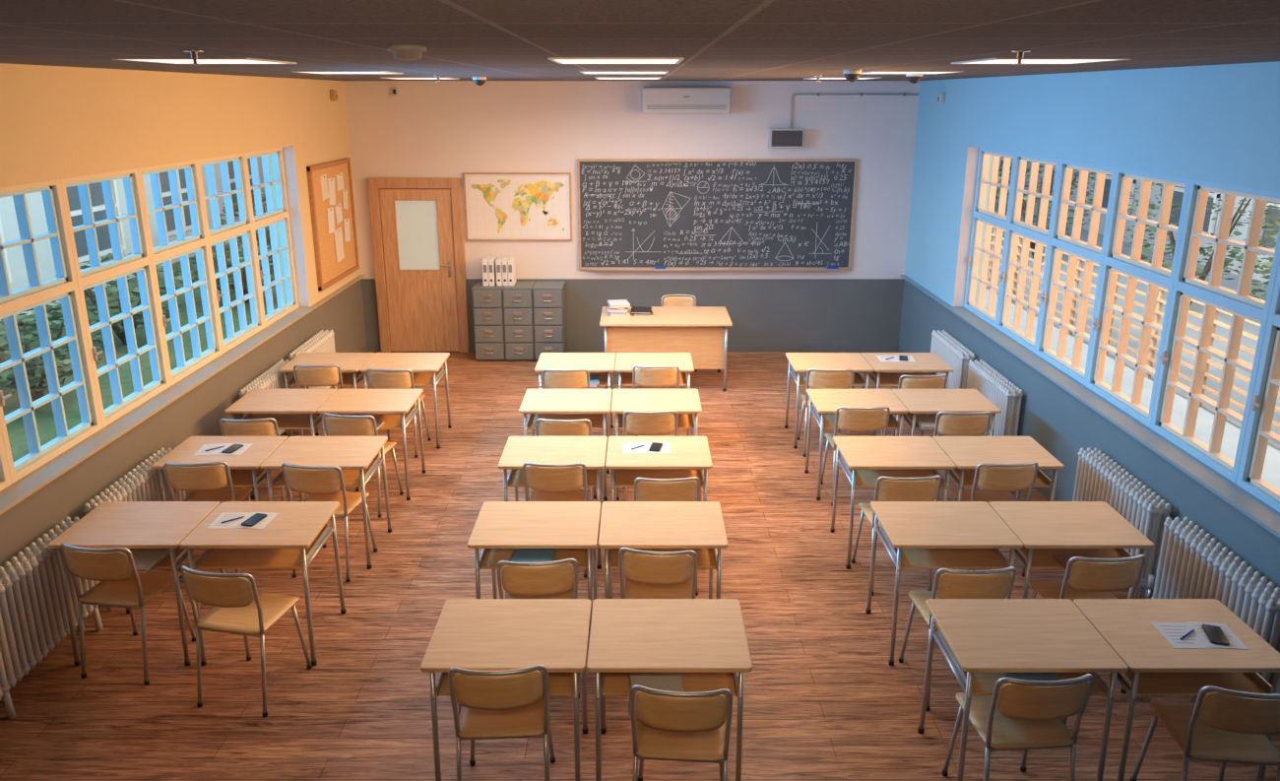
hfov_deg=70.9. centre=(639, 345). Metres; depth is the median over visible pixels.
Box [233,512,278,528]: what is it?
paper sheet
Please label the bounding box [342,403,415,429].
shelf
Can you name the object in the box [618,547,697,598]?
chair
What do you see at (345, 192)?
paper
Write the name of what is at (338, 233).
paper
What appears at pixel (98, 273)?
window
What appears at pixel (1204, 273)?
shrub
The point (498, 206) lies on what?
world map
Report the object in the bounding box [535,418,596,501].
chair
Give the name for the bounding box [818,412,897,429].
shelf
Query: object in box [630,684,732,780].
chair
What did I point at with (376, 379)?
chair
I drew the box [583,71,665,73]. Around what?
diffuser
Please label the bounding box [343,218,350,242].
paper
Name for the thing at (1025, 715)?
chair
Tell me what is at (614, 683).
shelf
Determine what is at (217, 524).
paper sheet
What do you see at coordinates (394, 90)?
thermostat
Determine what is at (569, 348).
baseboard
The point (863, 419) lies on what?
chair
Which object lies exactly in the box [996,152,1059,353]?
window
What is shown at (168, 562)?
shelf
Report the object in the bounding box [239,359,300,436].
radiator
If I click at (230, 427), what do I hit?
chair
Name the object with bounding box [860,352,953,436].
school desk
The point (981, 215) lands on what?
window
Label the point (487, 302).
filing cabinet
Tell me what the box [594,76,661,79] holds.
recessed light
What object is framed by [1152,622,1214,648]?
paper sheet
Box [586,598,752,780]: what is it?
school desk
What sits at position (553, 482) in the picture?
chair
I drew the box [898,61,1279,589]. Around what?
wall
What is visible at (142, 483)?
radiator
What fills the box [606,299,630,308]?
book
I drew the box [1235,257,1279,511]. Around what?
window
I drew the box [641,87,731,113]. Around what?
air conditioner
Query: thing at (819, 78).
diffuser
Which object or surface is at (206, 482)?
chair
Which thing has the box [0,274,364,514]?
trim
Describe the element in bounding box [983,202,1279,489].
paving
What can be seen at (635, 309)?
book
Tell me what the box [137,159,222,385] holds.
window
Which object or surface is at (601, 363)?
school desk
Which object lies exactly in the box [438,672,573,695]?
shelf
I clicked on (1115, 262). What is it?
window
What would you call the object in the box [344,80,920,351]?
wall
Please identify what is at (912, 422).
shelf
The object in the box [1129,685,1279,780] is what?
chair
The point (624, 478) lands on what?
shelf
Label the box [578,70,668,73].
recessed light
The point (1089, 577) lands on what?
chair
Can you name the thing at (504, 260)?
ring binder
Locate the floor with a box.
[0,351,1279,780]
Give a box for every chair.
[60,542,195,685]
[163,460,252,577]
[180,565,312,717]
[219,417,284,501]
[281,462,377,581]
[293,364,343,436]
[322,412,403,517]
[366,368,430,457]
[448,664,555,780]
[496,558,579,697]
[522,461,589,577]
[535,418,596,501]
[541,368,589,436]
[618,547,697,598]
[623,409,677,501]
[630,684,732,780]
[632,365,679,436]
[634,476,700,595]
[660,294,697,371]
[797,368,854,456]
[821,405,890,506]
[851,474,941,594]
[895,374,947,436]
[898,566,1016,710]
[933,411,991,489]
[941,673,1093,780]
[951,461,1038,576]
[1028,554,1145,693]
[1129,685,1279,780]
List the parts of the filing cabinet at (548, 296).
drawer, drawer, drawer, drawer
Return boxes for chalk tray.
[590,268,839,270]
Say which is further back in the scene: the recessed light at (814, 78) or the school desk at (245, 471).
the recessed light at (814, 78)
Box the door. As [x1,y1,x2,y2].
[367,178,469,352]
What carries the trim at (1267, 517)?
attached to the wall at (1220, 124)
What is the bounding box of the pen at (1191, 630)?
[1179,628,1195,639]
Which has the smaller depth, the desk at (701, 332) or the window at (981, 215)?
the window at (981, 215)
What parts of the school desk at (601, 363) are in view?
leg, frame, leg, leg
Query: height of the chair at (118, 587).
0.818 m
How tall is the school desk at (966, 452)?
0.747 m
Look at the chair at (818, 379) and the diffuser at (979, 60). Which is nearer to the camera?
the diffuser at (979, 60)
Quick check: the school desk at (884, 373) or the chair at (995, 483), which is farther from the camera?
the school desk at (884, 373)
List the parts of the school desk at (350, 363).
leg, frame, leg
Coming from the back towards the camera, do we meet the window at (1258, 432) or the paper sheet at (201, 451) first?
the paper sheet at (201, 451)
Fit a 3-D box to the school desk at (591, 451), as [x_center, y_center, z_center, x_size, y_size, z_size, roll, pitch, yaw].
[-0.582,1.073,6.226,0.700,0.747,0.557,0,16,0]
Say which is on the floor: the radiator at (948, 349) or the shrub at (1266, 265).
the radiator at (948, 349)
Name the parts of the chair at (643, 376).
backrest, frame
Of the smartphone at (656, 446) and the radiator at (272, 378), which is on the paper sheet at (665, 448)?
the smartphone at (656, 446)
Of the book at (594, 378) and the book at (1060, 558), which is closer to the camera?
the book at (1060, 558)
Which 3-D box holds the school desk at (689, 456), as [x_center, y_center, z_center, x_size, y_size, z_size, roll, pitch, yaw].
[0.126,1.073,6.226,0.700,0.747,0.557,0,16,0]
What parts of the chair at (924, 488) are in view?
leg, seat, leg, frame, backrest, leg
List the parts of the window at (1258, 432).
handle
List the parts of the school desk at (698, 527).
leg, leg, frame, leg, leg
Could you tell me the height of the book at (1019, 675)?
0.018 m
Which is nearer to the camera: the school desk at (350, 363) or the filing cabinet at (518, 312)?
the school desk at (350, 363)
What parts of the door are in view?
glass panel, handle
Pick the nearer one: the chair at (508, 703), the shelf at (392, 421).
the chair at (508, 703)
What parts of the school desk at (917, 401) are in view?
leg, leg, frame, leg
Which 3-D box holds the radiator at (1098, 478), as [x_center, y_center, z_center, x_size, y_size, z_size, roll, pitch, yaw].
[3.130,1.177,5.912,0.146,0.713,0.979,0,16,0]
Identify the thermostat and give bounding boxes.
[391,87,397,96]
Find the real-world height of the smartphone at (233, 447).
0.009 m
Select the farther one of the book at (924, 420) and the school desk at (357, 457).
the book at (924, 420)
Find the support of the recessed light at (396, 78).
in the ceiling
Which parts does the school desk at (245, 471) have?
leg, frame, leg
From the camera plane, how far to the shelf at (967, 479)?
6.02 m
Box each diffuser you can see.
[126,59,276,63]
[305,71,392,73]
[387,77,446,78]
[554,59,678,63]
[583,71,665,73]
[597,77,658,78]
[819,77,874,78]
[863,71,951,73]
[969,59,1117,63]
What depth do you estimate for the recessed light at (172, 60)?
4.29 m
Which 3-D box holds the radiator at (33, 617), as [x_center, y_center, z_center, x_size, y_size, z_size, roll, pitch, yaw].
[-3.280,1.463,4.881,0.146,0.713,0.979,0,16,0]
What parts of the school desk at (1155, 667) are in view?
leg, leg, leg, frame, leg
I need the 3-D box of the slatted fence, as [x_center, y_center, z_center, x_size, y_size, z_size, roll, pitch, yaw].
[5.919,-0.769,12.240,0.062,1.280,22.000,0,16,0]
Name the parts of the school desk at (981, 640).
leg, leg, frame, leg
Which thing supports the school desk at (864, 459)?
on the floor
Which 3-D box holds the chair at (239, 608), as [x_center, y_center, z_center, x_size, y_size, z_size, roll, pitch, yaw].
[-2.073,1.450,4.731,0.412,0.818,0.468,3,16,12]
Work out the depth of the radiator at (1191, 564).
4.83 m
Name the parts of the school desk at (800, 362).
leg, leg, frame, leg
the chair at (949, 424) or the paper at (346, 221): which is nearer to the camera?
the chair at (949, 424)
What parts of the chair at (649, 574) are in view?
backrest, seat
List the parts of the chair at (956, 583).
leg, seat, leg, frame, backrest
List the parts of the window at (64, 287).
handle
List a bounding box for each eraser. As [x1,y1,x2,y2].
[654,265,665,268]
[827,265,837,268]
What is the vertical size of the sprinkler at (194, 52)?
0.054 m
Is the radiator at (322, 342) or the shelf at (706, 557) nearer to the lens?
the shelf at (706, 557)
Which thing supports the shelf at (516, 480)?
attached to the school desk at (591, 451)
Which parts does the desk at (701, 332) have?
leg, frame, panel, leg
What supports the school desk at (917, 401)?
on the floor
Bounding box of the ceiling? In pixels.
[0,0,1279,80]
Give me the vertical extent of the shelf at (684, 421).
0.077 m
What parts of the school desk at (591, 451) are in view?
leg, leg, frame, leg, leg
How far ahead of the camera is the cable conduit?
10.38 m
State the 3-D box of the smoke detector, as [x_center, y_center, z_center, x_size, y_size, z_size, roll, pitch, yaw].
[-0.800,-1.008,3.093,0.130,0.050,0.130,0,16,0]
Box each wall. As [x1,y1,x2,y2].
[0,63,366,567]
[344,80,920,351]
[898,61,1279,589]
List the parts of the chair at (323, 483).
leg, backrest, frame, seat, leg, leg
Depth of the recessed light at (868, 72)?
6.41 m
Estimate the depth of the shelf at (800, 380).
8.12 m
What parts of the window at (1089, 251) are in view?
handle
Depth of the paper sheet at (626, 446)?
6.17 m
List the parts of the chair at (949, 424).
frame, backrest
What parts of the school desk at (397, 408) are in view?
leg, frame, leg, leg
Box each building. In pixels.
[0,156,266,320]
[995,156,1279,282]
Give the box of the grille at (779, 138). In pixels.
[771,130,802,146]
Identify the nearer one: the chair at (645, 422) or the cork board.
the chair at (645, 422)
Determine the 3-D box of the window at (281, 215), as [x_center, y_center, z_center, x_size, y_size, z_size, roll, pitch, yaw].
[-3.552,-1.063,8.640,0.116,1.630,0.880,0,16,0]
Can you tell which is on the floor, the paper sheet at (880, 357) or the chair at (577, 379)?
the chair at (577, 379)
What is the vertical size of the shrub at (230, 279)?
1.033 m
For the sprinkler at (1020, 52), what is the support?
attached to the ceiling
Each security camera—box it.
[472,75,486,85]
[842,68,862,81]
[905,72,923,83]
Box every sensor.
[329,89,337,101]
[937,92,945,104]
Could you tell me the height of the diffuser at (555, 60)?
0.005 m
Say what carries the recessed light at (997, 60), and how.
in the ceiling
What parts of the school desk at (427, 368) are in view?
leg, frame, leg, leg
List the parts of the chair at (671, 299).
backrest, frame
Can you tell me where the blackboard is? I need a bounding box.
[576,158,857,270]
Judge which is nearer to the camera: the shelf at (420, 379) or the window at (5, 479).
the window at (5, 479)
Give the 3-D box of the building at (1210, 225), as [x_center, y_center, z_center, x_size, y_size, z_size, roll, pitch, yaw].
[12.900,-4.844,19.412,4.600,5.300,45.000,0,16,0]
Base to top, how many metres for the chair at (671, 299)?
0.818 m
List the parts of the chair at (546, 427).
backrest, frame, leg, leg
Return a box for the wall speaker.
[768,128,804,148]
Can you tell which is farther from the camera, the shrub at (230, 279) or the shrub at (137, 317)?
the shrub at (230, 279)
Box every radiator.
[0,516,103,718]
[83,447,186,612]
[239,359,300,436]
[288,329,337,388]
[930,329,975,388]
[966,359,1023,436]
[1072,447,1171,598]
[1151,516,1279,691]
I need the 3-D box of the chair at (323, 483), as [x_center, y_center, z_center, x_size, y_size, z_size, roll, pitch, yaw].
[-2.074,1.096,6.005,0.412,0.818,0.468,2,16,9]
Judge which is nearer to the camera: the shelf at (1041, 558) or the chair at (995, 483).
the shelf at (1041, 558)
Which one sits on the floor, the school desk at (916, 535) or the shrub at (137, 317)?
the school desk at (916, 535)
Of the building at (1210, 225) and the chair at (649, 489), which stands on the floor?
the chair at (649, 489)
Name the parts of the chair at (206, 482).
backrest, frame, seat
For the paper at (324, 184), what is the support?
attached to the cork board
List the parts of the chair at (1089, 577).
leg, seat, frame, backrest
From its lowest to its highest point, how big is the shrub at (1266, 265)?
2.221 m
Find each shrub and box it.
[0,304,102,401]
[47,253,186,344]
[189,240,275,303]
[219,191,273,266]
[994,159,1106,258]
[1123,182,1279,307]
[1239,221,1279,300]
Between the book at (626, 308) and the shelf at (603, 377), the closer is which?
the shelf at (603, 377)
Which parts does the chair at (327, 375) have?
backrest, frame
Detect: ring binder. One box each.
[481,256,490,286]
[487,256,496,286]
[495,256,504,286]
[501,256,510,286]
[507,256,516,286]
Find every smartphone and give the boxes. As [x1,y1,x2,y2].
[221,444,243,452]
[241,512,267,526]
[648,442,662,451]
[898,355,907,360]
[1201,624,1229,644]
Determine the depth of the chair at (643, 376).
7.84 m
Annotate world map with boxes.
[462,172,572,241]
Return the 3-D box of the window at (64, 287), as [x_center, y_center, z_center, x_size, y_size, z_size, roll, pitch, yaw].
[-3.552,-0.122,5.248,0.116,1.630,0.880,0,16,0]
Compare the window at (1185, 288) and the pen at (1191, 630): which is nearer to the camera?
the pen at (1191, 630)
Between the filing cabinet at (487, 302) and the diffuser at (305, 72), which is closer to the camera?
the diffuser at (305, 72)
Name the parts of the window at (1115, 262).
handle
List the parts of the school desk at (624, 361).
leg, frame, leg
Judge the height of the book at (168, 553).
0.022 m
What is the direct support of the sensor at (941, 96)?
attached to the wall at (1220, 124)
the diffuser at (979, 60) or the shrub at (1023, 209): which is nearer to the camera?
the diffuser at (979, 60)
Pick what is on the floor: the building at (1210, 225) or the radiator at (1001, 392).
the radiator at (1001, 392)
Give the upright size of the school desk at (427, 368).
0.747 m
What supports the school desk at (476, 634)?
on the floor
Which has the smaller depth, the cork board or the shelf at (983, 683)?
the shelf at (983, 683)
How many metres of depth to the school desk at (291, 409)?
7.10 m
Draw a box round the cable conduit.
[789,92,918,127]
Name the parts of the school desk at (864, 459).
leg, leg, frame, leg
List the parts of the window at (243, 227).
handle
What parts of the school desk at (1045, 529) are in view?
leg, frame, leg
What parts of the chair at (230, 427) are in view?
backrest, frame, leg, leg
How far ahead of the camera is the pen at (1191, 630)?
4.01 m
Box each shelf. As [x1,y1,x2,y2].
[121,546,184,569]
[167,467,264,487]
[196,521,327,569]
[247,411,319,429]
[273,453,378,487]
[289,370,361,385]
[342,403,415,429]
[409,365,443,385]
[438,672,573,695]
[481,548,586,569]
[509,469,596,487]
[527,414,602,429]
[544,373,607,385]
[602,672,735,695]
[610,548,715,569]
[615,469,702,487]
[619,414,693,429]
[622,373,686,385]
[794,371,864,385]
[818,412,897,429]
[849,468,942,487]
[872,370,933,385]
[894,547,1006,569]
[906,412,975,429]
[954,467,1049,487]
[962,670,1104,695]
[1021,546,1125,569]
[1125,668,1268,695]
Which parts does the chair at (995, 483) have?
seat, frame, backrest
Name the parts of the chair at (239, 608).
leg, backrest, frame, seat frame, leg, seat, leg, leg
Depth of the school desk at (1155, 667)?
3.95 m
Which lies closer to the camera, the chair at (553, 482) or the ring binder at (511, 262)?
the chair at (553, 482)
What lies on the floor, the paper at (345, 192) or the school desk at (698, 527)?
the school desk at (698, 527)
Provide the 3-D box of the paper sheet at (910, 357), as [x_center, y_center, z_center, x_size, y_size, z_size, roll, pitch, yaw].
[2.430,0.118,8.262,0.170,0.001,0.200,1,16,5]
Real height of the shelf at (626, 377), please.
0.077 m
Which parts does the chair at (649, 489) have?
backrest, frame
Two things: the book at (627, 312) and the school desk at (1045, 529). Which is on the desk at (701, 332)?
the book at (627, 312)
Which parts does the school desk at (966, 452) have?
leg, frame, leg, leg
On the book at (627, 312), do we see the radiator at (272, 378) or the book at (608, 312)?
the book at (608, 312)
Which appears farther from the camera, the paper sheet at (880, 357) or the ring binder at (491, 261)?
the ring binder at (491, 261)
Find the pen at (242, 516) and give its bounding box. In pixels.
[221,515,245,522]
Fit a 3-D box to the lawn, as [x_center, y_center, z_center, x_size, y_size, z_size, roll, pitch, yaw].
[-23.900,-0.906,15.315,40.000,0.100,70.000,0,16,0]
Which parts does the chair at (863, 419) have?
leg, leg, seat, frame, backrest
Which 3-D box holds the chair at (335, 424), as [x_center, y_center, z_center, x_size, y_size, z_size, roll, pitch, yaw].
[-2.129,0.845,6.911,0.412,0.818,0.468,2,16,9]
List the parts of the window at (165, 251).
handle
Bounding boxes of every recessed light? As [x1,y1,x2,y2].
[110,57,296,63]
[291,70,403,73]
[380,76,459,79]
[547,57,684,63]
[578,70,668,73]
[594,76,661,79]
[803,76,882,79]
[861,70,963,73]
[951,57,1132,63]
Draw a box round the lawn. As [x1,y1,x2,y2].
[0,230,277,461]
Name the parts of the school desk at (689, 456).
leg, leg, frame, leg, leg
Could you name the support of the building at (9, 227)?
on the lawn
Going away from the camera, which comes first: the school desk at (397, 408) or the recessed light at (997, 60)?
the recessed light at (997, 60)
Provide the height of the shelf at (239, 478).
0.077 m
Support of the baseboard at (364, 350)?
attached to the wall at (57, 122)
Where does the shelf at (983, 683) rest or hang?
attached to the school desk at (981, 640)
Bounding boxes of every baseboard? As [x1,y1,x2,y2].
[359,345,367,352]
[472,345,897,351]
[897,345,1153,597]
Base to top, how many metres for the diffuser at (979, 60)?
0.005 m
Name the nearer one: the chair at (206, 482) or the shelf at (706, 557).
the shelf at (706, 557)
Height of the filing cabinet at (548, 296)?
0.900 m
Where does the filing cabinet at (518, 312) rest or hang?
on the floor
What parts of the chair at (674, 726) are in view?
leg, leg, seat frame, backrest, seat, leg, leg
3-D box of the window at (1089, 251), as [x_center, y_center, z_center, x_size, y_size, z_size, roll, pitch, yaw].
[3.372,-0.592,6.944,0.116,1.630,0.880,0,16,0]
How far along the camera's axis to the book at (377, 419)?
7.04 m
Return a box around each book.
[124,548,170,570]
[131,551,170,574]
[366,416,380,431]
[376,420,384,430]
[509,548,556,562]
[586,374,599,384]
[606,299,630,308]
[606,305,626,310]
[606,309,630,317]
[607,307,629,312]
[607,312,626,314]
[628,672,684,713]
[628,674,681,715]
[630,306,651,314]
[632,310,653,315]
[909,414,940,428]
[915,422,938,430]
[1003,672,1061,680]
[1052,552,1092,574]
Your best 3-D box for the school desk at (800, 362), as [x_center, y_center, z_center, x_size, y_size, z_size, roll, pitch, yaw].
[1.716,0.498,8.297,0.700,0.747,0.557,0,16,0]
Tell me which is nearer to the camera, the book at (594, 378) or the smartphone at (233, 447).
the smartphone at (233, 447)
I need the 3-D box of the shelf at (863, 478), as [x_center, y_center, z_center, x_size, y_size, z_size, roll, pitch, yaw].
[1.716,0.840,6.151,0.575,0.077,0.441,0,15,0]
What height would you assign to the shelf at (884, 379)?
0.077 m
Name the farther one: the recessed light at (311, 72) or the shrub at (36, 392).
the shrub at (36, 392)
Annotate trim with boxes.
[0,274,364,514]
[282,146,310,306]
[900,274,1279,538]
[953,146,978,306]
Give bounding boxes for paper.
[320,173,328,200]
[326,207,334,233]
[327,178,335,204]
[333,226,344,262]
[334,202,342,223]
[336,172,344,191]
[342,189,348,208]
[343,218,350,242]
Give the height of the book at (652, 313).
0.018 m
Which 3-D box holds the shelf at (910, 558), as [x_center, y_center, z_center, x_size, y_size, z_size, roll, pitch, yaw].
[1.716,1.126,5.120,0.575,0.077,0.441,0,15,0]
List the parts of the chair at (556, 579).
frame, backrest, seat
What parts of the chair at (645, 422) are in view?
leg, backrest, frame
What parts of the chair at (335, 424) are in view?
backrest, frame, leg, seat, leg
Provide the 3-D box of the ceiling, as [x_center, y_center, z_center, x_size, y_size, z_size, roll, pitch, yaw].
[-0.090,-1.495,4.567,7.340,0.100,12.600,0,16,0]
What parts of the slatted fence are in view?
post, post, post, post, post, post, post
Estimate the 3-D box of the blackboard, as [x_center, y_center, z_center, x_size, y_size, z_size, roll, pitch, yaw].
[0.910,-1.552,10.722,3.300,1.320,0.108,0,16,0]
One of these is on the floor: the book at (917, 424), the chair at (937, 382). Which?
the chair at (937, 382)
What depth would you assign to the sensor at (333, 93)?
9.89 m
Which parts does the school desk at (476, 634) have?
leg, frame, leg, leg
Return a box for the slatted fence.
[987,225,1279,428]
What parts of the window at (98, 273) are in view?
handle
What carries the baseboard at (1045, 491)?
attached to the wall at (1220, 124)
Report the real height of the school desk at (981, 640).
0.747 m
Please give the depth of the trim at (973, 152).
9.05 m
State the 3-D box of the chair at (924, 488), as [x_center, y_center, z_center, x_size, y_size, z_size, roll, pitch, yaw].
[1.660,1.144,5.834,0.412,0.818,0.468,-1,16,-3]
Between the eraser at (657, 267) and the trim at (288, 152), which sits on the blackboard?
the eraser at (657, 267)
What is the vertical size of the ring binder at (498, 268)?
0.310 m
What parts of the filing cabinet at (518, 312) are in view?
drawer, drawer, drawer, drawer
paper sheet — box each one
[193,443,228,454]
[206,512,250,528]
[215,443,253,454]
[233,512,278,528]
[622,442,644,452]
[644,442,670,452]
[876,355,896,361]
[893,355,915,361]
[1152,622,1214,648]
[1186,621,1248,648]
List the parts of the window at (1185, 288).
handle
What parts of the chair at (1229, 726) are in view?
leg, leg, seat, leg, frame, seat frame, backrest, leg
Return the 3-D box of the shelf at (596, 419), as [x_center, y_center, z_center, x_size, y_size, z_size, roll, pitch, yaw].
[-0.582,0.554,7.182,0.575,0.077,0.441,0,15,0]
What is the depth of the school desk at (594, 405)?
7.11 m
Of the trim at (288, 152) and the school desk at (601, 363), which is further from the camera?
the trim at (288, 152)
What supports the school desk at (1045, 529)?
on the floor
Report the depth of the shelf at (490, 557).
5.02 m
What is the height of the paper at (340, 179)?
0.191 m
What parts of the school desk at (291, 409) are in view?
frame, leg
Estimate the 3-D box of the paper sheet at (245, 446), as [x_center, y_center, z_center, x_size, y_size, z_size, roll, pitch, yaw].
[-2.770,0.706,6.142,0.170,0.001,0.200,0,16,0]
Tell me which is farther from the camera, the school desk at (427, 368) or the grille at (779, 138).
the grille at (779, 138)
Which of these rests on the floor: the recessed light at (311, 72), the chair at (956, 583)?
the chair at (956, 583)
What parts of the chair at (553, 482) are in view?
backrest, frame, seat, leg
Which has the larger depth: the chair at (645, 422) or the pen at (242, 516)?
the chair at (645, 422)
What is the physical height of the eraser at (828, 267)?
0.038 m
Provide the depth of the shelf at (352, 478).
6.06 m
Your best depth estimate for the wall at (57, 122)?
6.41 m
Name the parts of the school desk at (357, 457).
leg, leg, frame, leg, leg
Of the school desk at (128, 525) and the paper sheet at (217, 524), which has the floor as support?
the school desk at (128, 525)
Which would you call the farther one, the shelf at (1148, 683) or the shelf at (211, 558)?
the shelf at (211, 558)
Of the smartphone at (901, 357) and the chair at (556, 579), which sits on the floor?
the chair at (556, 579)
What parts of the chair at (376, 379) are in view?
backrest, frame, leg, seat, leg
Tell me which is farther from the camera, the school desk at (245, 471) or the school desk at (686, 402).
the school desk at (686, 402)
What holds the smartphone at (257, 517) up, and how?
on the paper sheet at (264, 522)
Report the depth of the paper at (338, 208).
10.11 m
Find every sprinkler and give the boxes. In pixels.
[183,49,203,64]
[1010,49,1030,64]
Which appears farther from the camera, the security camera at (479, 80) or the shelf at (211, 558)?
the security camera at (479, 80)
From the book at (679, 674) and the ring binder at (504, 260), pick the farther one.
the ring binder at (504, 260)
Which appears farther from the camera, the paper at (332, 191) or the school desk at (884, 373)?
the paper at (332, 191)
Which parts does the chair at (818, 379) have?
leg, leg, seat, backrest, frame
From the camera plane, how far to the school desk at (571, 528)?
5.04 m
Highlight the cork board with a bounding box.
[306,157,359,291]
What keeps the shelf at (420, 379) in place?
attached to the school desk at (427, 368)
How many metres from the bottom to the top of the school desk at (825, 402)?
0.747 m
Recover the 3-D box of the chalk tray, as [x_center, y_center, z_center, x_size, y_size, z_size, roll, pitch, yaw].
[0.910,-0.924,10.877,3.000,0.023,0.073,0,15,0]
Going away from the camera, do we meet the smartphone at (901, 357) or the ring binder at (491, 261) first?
the smartphone at (901, 357)
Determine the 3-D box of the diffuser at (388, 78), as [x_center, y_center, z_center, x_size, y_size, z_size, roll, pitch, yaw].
[-2.100,-2.566,8.628,0.580,0.005,0.580,0,15,0]
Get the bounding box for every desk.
[48,501,224,665]
[151,436,289,501]
[179,501,346,665]
[224,388,337,488]
[259,436,391,569]
[278,352,374,436]
[317,388,425,500]
[359,352,451,448]
[420,598,591,780]
[467,501,600,641]
[497,436,607,569]
[518,388,611,500]
[534,352,615,436]
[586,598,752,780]
[598,501,727,598]
[599,306,732,390]
[605,436,712,501]
[610,388,702,500]
[614,352,694,436]
[784,352,873,448]
[804,388,908,500]
[830,436,956,569]
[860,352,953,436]
[865,501,1023,665]
[892,388,1000,436]
[917,598,1128,780]
[932,436,1064,501]
[986,501,1153,598]
[1061,598,1279,780]
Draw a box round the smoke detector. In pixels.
[386,44,426,60]
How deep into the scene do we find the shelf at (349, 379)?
8.11 m
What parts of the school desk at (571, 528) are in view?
leg, leg, frame, leg, leg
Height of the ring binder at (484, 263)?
0.310 m
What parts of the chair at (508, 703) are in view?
leg, leg, frame, backrest, seat frame, seat, leg, leg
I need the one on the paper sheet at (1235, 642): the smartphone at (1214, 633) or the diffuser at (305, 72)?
the smartphone at (1214, 633)
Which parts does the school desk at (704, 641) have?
leg, leg, frame, leg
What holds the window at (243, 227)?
in the wall at (57, 122)
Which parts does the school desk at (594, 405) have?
leg, frame, leg, leg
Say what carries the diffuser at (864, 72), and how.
attached to the recessed light at (868, 72)
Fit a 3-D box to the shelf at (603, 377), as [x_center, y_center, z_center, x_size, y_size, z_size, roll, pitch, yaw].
[-0.582,0.266,8.223,0.575,0.077,0.441,0,15,0]
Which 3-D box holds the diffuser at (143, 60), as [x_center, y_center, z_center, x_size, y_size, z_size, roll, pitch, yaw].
[-2.100,-1.390,4.388,0.580,0.005,0.580,0,15,0]
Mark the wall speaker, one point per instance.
(779, 138)
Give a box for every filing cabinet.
[471,280,505,361]
[502,280,535,361]
[532,280,567,361]
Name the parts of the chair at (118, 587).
leg, backrest, frame, seat frame, seat, leg, leg, leg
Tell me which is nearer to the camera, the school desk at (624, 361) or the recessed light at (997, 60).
the recessed light at (997, 60)
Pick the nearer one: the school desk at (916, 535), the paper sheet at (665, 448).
the school desk at (916, 535)
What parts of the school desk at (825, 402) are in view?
leg, leg, frame, leg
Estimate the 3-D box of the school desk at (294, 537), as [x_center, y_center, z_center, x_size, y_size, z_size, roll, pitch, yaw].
[-2.136,1.359,5.194,0.700,0.747,0.557,0,16,0]
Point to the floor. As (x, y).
(823, 700)
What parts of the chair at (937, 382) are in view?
leg, backrest, frame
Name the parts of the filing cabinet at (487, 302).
drawer, drawer, drawer, drawer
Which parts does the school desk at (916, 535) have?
leg, leg, frame, leg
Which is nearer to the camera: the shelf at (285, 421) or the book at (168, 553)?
the book at (168, 553)
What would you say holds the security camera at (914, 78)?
attached to the ceiling
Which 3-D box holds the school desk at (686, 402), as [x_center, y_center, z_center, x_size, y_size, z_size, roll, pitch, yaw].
[0.126,0.787,7.257,0.700,0.747,0.557,0,16,0]
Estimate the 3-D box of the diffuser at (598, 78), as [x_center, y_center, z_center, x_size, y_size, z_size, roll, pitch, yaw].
[-0.110,-2.566,8.628,0.580,0.005,0.580,0,15,0]
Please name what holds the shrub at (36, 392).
on the lawn
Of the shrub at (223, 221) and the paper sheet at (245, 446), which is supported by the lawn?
the shrub at (223, 221)
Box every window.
[0,179,102,483]
[0,427,11,491]
[60,168,170,428]
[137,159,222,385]
[197,152,264,353]
[244,147,299,327]
[963,147,1015,327]
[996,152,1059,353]
[1035,159,1116,385]
[1086,168,1190,427]
[1150,179,1279,483]
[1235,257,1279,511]
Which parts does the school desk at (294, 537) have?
leg, frame, leg, leg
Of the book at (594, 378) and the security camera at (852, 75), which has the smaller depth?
the security camera at (852, 75)
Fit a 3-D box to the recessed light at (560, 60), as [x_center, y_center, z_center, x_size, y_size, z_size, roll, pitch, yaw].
[-0.110,-1.389,4.388,0.620,0.008,0.620,0,16,0]
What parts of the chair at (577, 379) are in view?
backrest, frame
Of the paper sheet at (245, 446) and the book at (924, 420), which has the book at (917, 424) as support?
the book at (924, 420)
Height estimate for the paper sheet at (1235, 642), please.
0.001 m
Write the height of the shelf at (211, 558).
0.077 m
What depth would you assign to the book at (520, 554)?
4.87 m
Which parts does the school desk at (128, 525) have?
leg, frame, leg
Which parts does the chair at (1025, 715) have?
leg, leg, seat, leg, seat frame, frame, backrest, leg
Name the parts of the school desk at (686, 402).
leg, frame, leg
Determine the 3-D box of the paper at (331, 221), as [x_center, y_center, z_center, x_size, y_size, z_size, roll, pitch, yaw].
[-3.377,-1.373,9.851,0.012,0.280,0.213,0,16,0]
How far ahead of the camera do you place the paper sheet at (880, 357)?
8.25 m
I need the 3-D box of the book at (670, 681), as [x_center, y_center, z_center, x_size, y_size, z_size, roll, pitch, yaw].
[0.073,1.473,3.843,0.220,0.020,0.260,-2,16,-6]
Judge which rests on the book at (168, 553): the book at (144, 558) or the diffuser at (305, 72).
the book at (144, 558)
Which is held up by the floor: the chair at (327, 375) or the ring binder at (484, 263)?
the chair at (327, 375)
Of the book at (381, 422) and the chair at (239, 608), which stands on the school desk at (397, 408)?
the book at (381, 422)
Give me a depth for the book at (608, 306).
9.79 m
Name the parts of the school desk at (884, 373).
leg, frame, leg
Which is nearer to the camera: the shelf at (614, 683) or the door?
the shelf at (614, 683)
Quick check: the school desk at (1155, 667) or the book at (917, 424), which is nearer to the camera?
the school desk at (1155, 667)

